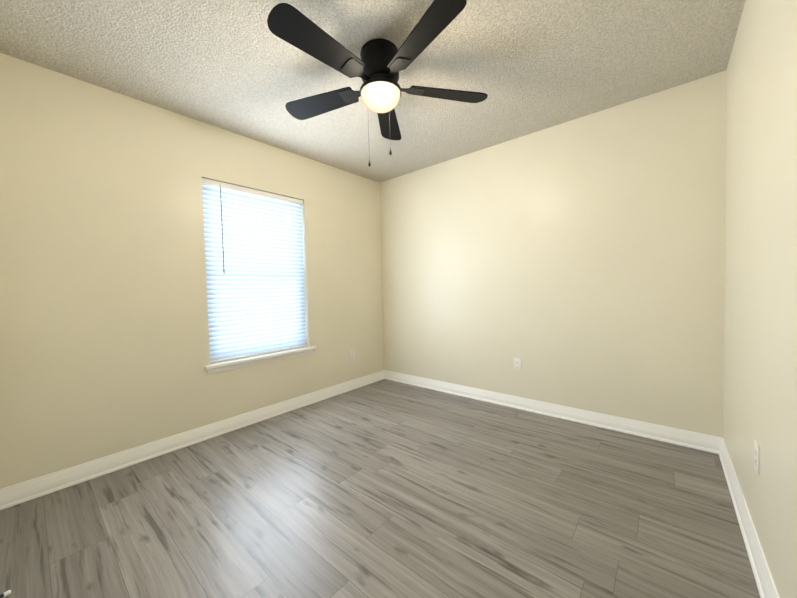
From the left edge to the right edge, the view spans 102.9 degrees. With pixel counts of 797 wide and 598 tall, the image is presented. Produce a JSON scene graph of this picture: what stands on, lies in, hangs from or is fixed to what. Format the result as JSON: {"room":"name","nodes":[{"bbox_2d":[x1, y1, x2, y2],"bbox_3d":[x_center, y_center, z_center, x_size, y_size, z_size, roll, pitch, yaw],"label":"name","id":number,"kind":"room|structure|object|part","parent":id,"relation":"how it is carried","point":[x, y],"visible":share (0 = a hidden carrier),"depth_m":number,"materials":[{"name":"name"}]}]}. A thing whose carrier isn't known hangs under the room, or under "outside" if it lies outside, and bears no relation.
{"room":"empty bedroom","nodes":[
{"label":"empty bedroom","id":0,"kind":"room"},
{"bbox_2d":[0,590,10,597],"bbox_3d":[-1.428,1.061,1.121,0.025,0.025,0.076,0,2,40],"label":"doorstop","id":1,"kind":"object","parent":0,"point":[7,593],"visible":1,"depth_m":1.14,"materials":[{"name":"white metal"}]},
{"bbox_2d":[0,53,383,488],"bbox_3d":[-1.254,-0.157,2.850,0.150,2.440,3.364,0,2,40],"label":"wall","id":2,"kind":"structure","parent":0,"point":[104,341],"depth_m":2.11,"materials":[{"name":"beige paint"}]},
{"bbox_2d":[0,370,383,509],"bbox_3d":[-1.159,1.010,2.833,0.023,0.104,3.064,0,2,40],"label":"baseboard","id":3,"kind":"structure","parent":2,"relation":"attached to","point":[19,493],"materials":[{"name":"white wood"}]},
{"bbox_2d":[202,178,306,362],"bbox_3d":[-1.241,-0.230,2.835,0.180,1.457,0.900,0,2,40],"label":"window","id":4,"kind":"structure","parent":2,"relation":"in","point":[254,270],"depth_m":2.77,"materials":[{"name":"white plastic"}]},
{"bbox_2d":[205,346,316,373],"bbox_3d":[-1.191,0.529,2.847,0.128,0.069,1.000,0,2,40],"label":"window sill","id":5,"kind":"structure","parent":2,"relation":"attached to","point":[219,366],"depth_m":2.75,"materials":[{"name":"white wood"}]},
{"bbox_2d":[350,349,354,359],"bbox_3d":[-0.522,0.626,3.594,0.010,0.115,0.070,0,2,40],"label":"electrical outlet","id":6,"kind":"object","parent":2,"relation":"attached to","point":[352,353],"visible":1,"depth_m":3.59,"materials":[{"name":"white plastic"}]},
{"bbox_2d":[0,0,745,182],"bbox_3d":[-0.085,-1.422,1.788,3.300,0.100,3.364,0,2,40],"label":"ceiling","id":7,"kind":"structure","parent":0,"point":[239,67],"depth_m":1.83,"materials":[{"name":"white paint"}]},
{"bbox_2d":[267,0,487,166],"bbox_3d":[-0.131,-1.076,1.737,1.234,0.586,1.183,0,2,40],"label":"ceiling fan","id":8,"kind":"object","parent":7,"relation":"hanging from","point":[379,65],"visible":1,"depth_m":1.66,"materials":[{"name":"black metal"},{"name":"black painted wood"},{"name":"frosted glass"}]},
{"bbox_3d":[-0.098,-1.102,1.774,0.219,0.090,0.219,0,2,40],"label":"light glass","id":9,"kind":"part","parent":8,"relation":"part of","materials":[{"name":"white glass"}]},
{"bbox_2d":[0,379,759,597],"bbox_3d":[-0.022,1.116,1.871,3.300,0.100,3.364,0,2,40],"label":"floor","id":10,"kind":"structure","parent":0,"point":[385,488],"depth_m":1.58,"materials":[{"name":"grey laminate"}]},
{"bbox_2d":[380,70,726,437],"bbox_3d":[1.044,-0.219,3.004,3.150,2.440,0.150,0,2,40],"label":"wall","id":11,"kind":"structure","parent":0,"point":[578,263],"depth_m":2.55,"materials":[{"name":"beige paint"}]},
{"bbox_2d":[514,358,521,370],"bbox_3d":[1.091,0.599,2.906,0.070,0.115,0.010,0,2,40],"label":"electrical outlet","id":12,"kind":"object","parent":11,"relation":"attached to","point":[517,364],"visible":1,"depth_m":2.90,"materials":[{"name":"white plastic"}]},
{"bbox_2d":[384,370,715,452],"bbox_3d":[0.971,0.951,3.016,2.970,0.104,0.022,0,2,40],"label":"baseboard","id":13,"kind":"structure","parent":11,"relation":"attached to","point":[699,441],"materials":[{"name":"white wood"}]},
{"bbox_2d":[723,0,796,597],"bbox_3d":[1.146,-0.149,0.809,0.150,2.440,3.064,0,2,40],"label":"wall","id":14,"kind":"structure","parent":0,"point":[760,351],"depth_m":1.18,"materials":[{"name":"beige paint"}]},
{"bbox_2d":[716,437,778,597],"bbox_3d":[1.404,0.999,1.250,0.023,0.104,2.085,0,2,40],"label":"baseboard","id":15,"kind":"structure","parent":14,"relation":"attached to","point":[766,587],"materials":[{"name":"white"}]},
{"bbox_2d":[754,440,759,474],"bbox_3d":[1.429,0.629,1.265,0.010,0.115,0.070,0,2,40],"label":"electrical outlet","id":16,"kind":"object","parent":14,"relation":"attached to","point":[757,456],"visible":1,"depth_m":1.25,"materials":[{"name":"white plastic"}]}
]}

